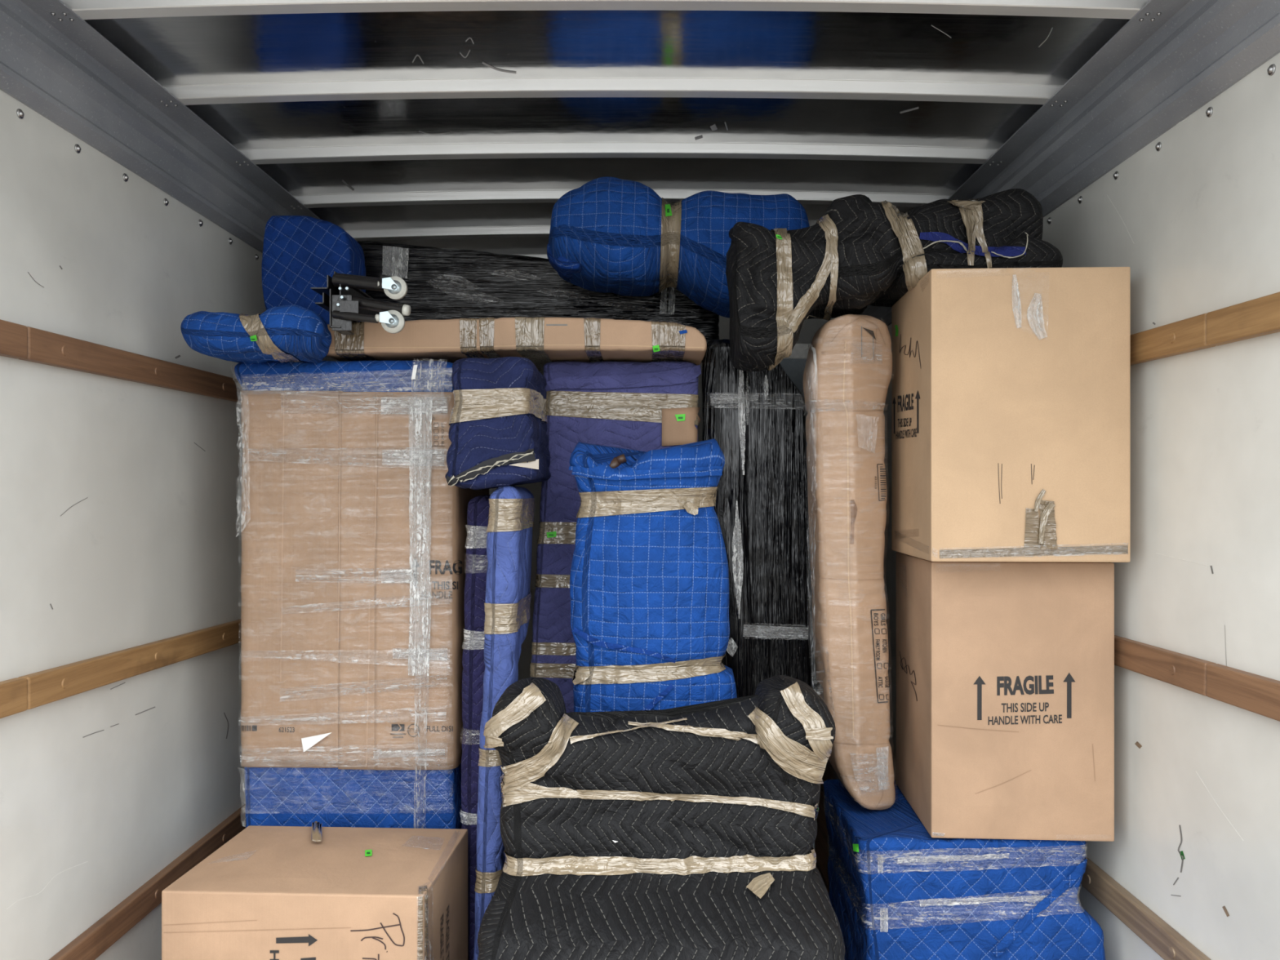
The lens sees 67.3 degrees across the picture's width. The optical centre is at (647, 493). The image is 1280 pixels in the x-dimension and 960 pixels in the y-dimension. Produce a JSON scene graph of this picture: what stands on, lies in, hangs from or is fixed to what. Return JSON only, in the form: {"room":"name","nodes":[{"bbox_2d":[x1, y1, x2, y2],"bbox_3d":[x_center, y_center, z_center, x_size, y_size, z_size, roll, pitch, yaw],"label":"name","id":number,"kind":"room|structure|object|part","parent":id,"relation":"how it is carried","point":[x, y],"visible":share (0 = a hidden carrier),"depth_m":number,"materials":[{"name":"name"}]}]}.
{"room":"cargo space","nodes":[
{"label":"cargo space","id":0,"kind":"room"},
{"bbox_2d":[0,89,338,959],"bbox_3d":[-1.389,0.295,3.425,0.081,2.350,4.350,0,0,0],"label":"wall","id":1,"kind":"structure","parent":0,"point":[122,771],"depth_m":2.44,"materials":[{"name":"metal"}]},
{"bbox_2d":[0,0,320,253],"bbox_3d":[-1.347,-0.966,3.425,0.186,0.208,4.350,0,0,0],"label":"trim","id":2,"kind":"structure","parent":1,"relation":"attached to","point":[53,62],"depth_m":2.46,"materials":[{"name":"metal"}]},
{"bbox_2d":[60,0,1149,258],"bbox_3d":[-0.072,-1.089,3.450,2.715,0.075,4.400,0,0,0],"label":"ceiling","id":3,"kind":"structure","parent":0,"point":[451,124],"depth_m":2.56,"materials":[{"name":"metal"}]},
{"bbox_2d":[488,315,835,694],"bbox_3d":[-0.072,0.166,5.625,2.715,2.608,0.050,0,0,0],"label":"wall","id":4,"kind":"structure","parent":0,"point":[806,334],"depth_m":5.60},
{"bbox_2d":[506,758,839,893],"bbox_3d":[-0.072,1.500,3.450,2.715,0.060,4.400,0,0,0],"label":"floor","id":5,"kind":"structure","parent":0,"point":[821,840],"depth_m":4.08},
{"bbox_2d":[161,820,467,959],"bbox_3d":[-0.804,1.183,2.420,0.620,0.573,0.448,0,0,3],"label":"carton","id":6,"kind":"object","parent":5,"relation":"on","point":[315,892],"visible":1,"depth_m":2.22,"materials":[{"name":"cardboard"}]},
{"bbox_2d":[234,360,488,829],"bbox_3d":[-0.857,0.545,3.000,0.654,1.853,0.619,0,0,0],"label":"furniture","id":7,"kind":"object","parent":5,"relation":"on","point":[353,549],"visible":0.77,"depth_m":2.71,"materials":[{"name":"cardboard"}]},
{"bbox_2d":[180,304,333,364],"bbox_3d":[-1.058,-0.435,2.675,0.388,0.139,0.337,0,0,0],"label":"bundle","id":8,"kind":"object","parent":7,"relation":"on","point":[284,333],"visible":0.98,"depth_m":2.53,"materials":[{"name":"blue fabric"}]},
{"bbox_3d":[-1.010,0.241,3.010,0.302,1.066,0.599,0,0,0],"label":"cardboard panel","id":9,"kind":"part","parent":7,"relation":"part of","materials":[{"name":"brown cardboard"}]},
{"bbox_2d":[262,215,366,324],"bbox_3d":[-1.088,-0.665,3.150,0.285,0.457,0.203,0,0,0],"label":"blanket-wrapped item","id":10,"kind":"object","parent":7,"relation":"on","point":[300,252],"visible":0.59,"depth_m":3.05},
{"bbox_3d":[-0.814,0.245,2.712,0.119,1.065,0.010,0,0,0],"label":"cardboard panel","id":11,"kind":"part","parent":7,"relation":"part of","materials":[{"name":"brown cardboard"}]},
{"bbox_3d":[-0.617,-0.134,2.707,0.092,0.002,0.002,0,0,0],"label":"printed frame","id":12,"kind":"part","parent":7,"relation":"part of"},
{"bbox_3d":[-0.651,0.246,2.981,0.236,1.065,0.550,0,0,0],"label":"cardboard panel","id":13,"kind":"part","parent":7,"relation":"part of","materials":[{"name":"brown cardboard"}]},
{"bbox_2d":[326,316,706,389],"bbox_3d":[-0.386,-0.446,3.248,1.113,0.111,1.111,0,0,0],"label":"carton","id":14,"kind":"object","parent":7,"relation":"on","point":[540,341],"visible":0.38,"depth_m":2.70,"materials":[{"name":"cardboard"}]},
{"bbox_2d":[310,271,410,334],"bbox_3d":[-0.767,-0.513,2.764,0.275,0.177,0.471,0,0,0],"label":"hardware piece","id":15,"kind":"object","parent":14,"relation":"on","point":[344,297],"visible":0.98,"depth_m":2.56,"materials":[{"name":"black paint"}]},
{"bbox_3d":[-0.881,-0.569,2.780,0.048,0.037,0.400,0,0,0],"label":"angle rail","id":16,"kind":"part","parent":15,"relation":"part of","materials":[{"name":"black metal"}]},
{"bbox_3d":[-0.884,-0.527,2.745,0.024,0.030,0.310,0,0,0],"label":"angle rail","id":17,"kind":"part","parent":15,"relation":"part of","materials":[{"name":"black metal"}]},
{"bbox_3d":[-0.819,-0.485,2.577,0.053,0.095,0.004,0,0,0],"label":"bracket plate","id":18,"kind":"part","parent":15,"relation":"part of","materials":[{"name":"black paint"}]},
{"bbox_3d":[-0.836,-0.496,2.630,0.030,0.104,0.120,0,0,0],"label":"angle rail","id":19,"kind":"part","parent":15,"relation":"part of","materials":[{"name":"grey metal"}]},
{"bbox_3d":[-0.795,-0.495,2.564,0.050,0.040,0.004,0,0,0],"label":"bracket plate","id":20,"kind":"part","parent":15,"relation":"part of","materials":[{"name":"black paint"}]},
{"bbox_3d":[-0.834,-0.590,2.800,0.030,0.024,0.400,0,0,0],"label":"angle rail","id":21,"kind":"part","parent":15,"relation":"part of","materials":[{"name":"black metal"}]},
{"bbox_3d":[-0.814,-0.538,2.765,0.026,0.070,0.370,0,0,0],"label":"angle rail","id":22,"kind":"part","parent":15,"relation":"part of","materials":[{"name":"black metal"}]},
{"bbox_3d":[-0.711,-0.465,2.545,0.016,0.021,0.020,0,0,0],"label":"caster stem","id":23,"kind":"part","parent":15,"relation":"part of","materials":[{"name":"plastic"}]},
{"bbox_2d":[357,241,719,363],"bbox_3d":[-0.410,-0.698,3.568,1.331,0.385,0.432,0,0,0],"label":"plastic-wrapped item","id":24,"kind":"object","parent":14,"relation":"on","point":[443,284],"visible":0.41,"depth_m":3.36,"materials":[{"name":"black plastic"}]},
{"bbox_2d":[459,494,490,959],"bbox_3d":[-0.474,0.736,2.816,0.119,1.467,0.279,0,0,0],"label":"panel","id":25,"kind":"object","parent":5,"relation":"on","point":[477,509],"visible":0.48,"depth_m":2.68,"materials":[{"name":"blue fabric"}]},
{"bbox_2d":[471,485,535,959],"bbox_3d":[-0.390,0.724,2.624,0.137,1.491,0.356,0,0,0],"label":"panel","id":26,"kind":"object","parent":5,"relation":"on","point":[508,598],"visible":0.72,"depth_m":2.45,"materials":[{"name":"blue fabric"}]},
{"bbox_2d":[445,356,551,489],"bbox_3d":[-0.400,-0.186,2.642,0.246,0.350,0.426,0,0,0],"label":"bundle","id":27,"kind":"object","parent":26,"relation":"on","point":[499,437],"visible":1,"depth_m":2.47,"materials":[{"name":"blue fabric"}]},
{"bbox_2d":[528,360,701,715],"bbox_3d":[-0.100,0.537,2.901,0.524,1.868,0.205,0,0,0],"label":"furniture","id":28,"kind":"object","parent":5,"relation":"on","point":[638,406],"visible":0.34,"depth_m":2.85,"materials":[{"name":"fabric"}]},
{"bbox_2d":[472,674,848,959],"bbox_3d":[0.030,0.958,2.351,0.830,1.034,0.821,0,0,0],"label":"armchair","id":29,"kind":"object","parent":5,"relation":"on","point":[688,833],"visible":1,"depth_m":2.23,"materials":[{"name":"black fabric"}]},
{"bbox_3d":[-0.285,0.625,2.316,0.183,0.346,0.214,0,0,0],"label":"arm","id":30,"kind":"part","parent":29,"relation":"part of"},
{"bbox_2d":[568,441,737,714],"bbox_3d":[0.016,0.249,2.569,0.452,0.776,0.239,0,0,0],"label":"blanket-wrapped item","id":31,"kind":"object","parent":29,"relation":"on","point":[649,571],"visible":0.88,"depth_m":2.48,"materials":[{"name":"blue fabric"}]},
{"bbox_3d":[0.350,0.624,2.315,0.192,0.348,0.212,0,0,0],"label":"arm","id":32,"kind":"part","parent":29,"relation":"part of"},
{"bbox_2d":[702,338,810,698],"bbox_3d":[0.340,0.497,2.997,0.345,1.948,0.210,0,0,0],"label":"plastic-wrapped item","id":33,"kind":"object","parent":5,"relation":"on","point":[757,419],"visible":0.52,"depth_m":2.98,"materials":[{"name":"black plastic"}]},
{"bbox_2d":[546,176,810,318],"bbox_3d":[0.096,-0.785,3.105,0.835,0.404,0.464,0,0,0],"label":"bundle","id":34,"kind":"object","parent":33,"relation":"on","point":[613,234],"visible":0.79,"depth_m":2.91,"materials":[{"name":"blue fabric"}]},
{"bbox_2d":[781,343,814,866],"bbox_3d":[0.431,0.489,3.155,0.233,1.962,0.030,0,0,0],"label":"panel","id":35,"kind":"object","parent":5,"relation":"on","point":[794,366],"visible":0.02,"depth_m":3.14,"materials":[{"name":"black plastic"}]},
{"bbox_2d":[822,778,1106,959],"bbox_3d":[0.857,1.179,2.718,0.647,0.587,0.573,0,0,0],"label":"furniture","id":36,"kind":"object","parent":5,"relation":"on","point":[897,891],"visible":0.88,"depth_m":2.46,"materials":[{"name":"blue fabric"}]},
{"bbox_2d":[803,313,895,809],"bbox_3d":[0.572,0.191,2.734,0.261,1.383,0.232,0,0,0],"label":"cardboard-wrapped item","id":37,"kind":"object","parent":36,"relation":"on","point":[848,371],"visible":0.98,"depth_m":2.65,"materials":[{"name":"brown cardboard"}]},
{"bbox_3d":[0.625,0.449,2.652,0.025,0.257,0.004,0,0,-17],"label":"printed frame","id":38,"kind":"part","parent":37,"relation":"part of","materials":[{"name":"brown cardboard"}]},
{"bbox_2d":[896,551,1114,841],"bbox_3d":[0.969,0.527,2.679,0.463,0.712,0.466,0,0,3],"label":"carton","id":39,"kind":"object","parent":36,"relation":"on","point":[1005,670],"visible":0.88,"depth_m":2.45,"materials":[{"name":"cardboard"}]},
{"bbox_2d":[891,266,1130,562],"bbox_3d":[0.952,-0.196,2.593,0.488,0.728,0.490,0,0,3],"label":"carton","id":40,"kind":"object","parent":39,"relation":"on","point":[1011,387],"visible":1,"depth_m":2.36,"materials":[{"name":"cardboard"}]},
{"bbox_2d":[727,192,1062,371],"bbox_3d":[0.657,-0.594,2.723,0.859,0.492,0.524,0,0,0],"label":"bundle","id":41,"kind":"object","parent":40,"relation":"on","point":[855,258],"visible":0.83,"depth_m":2.55,"materials":[{"name":"black fabric"}]},
{"bbox_2d":[883,52,1279,959],"bbox_3d":[1.244,0.295,3.425,0.081,2.350,4.350,0,0,0],"label":"wall","id":42,"kind":"structure","parent":0,"point":[1190,870],"depth_m":2.16,"materials":[{"name":"metal"}]},
{"bbox_2d":[862,0,1279,325],"bbox_3d":[1.184,-0.966,3.425,0.222,0.208,4.350,0,0,0],"label":"roof rail","id":43,"kind":"object","parent":42,"relation":"attached to","point":[1172,58],"depth_m":2.32,"materials":[{"name":"metal"}]}
]}

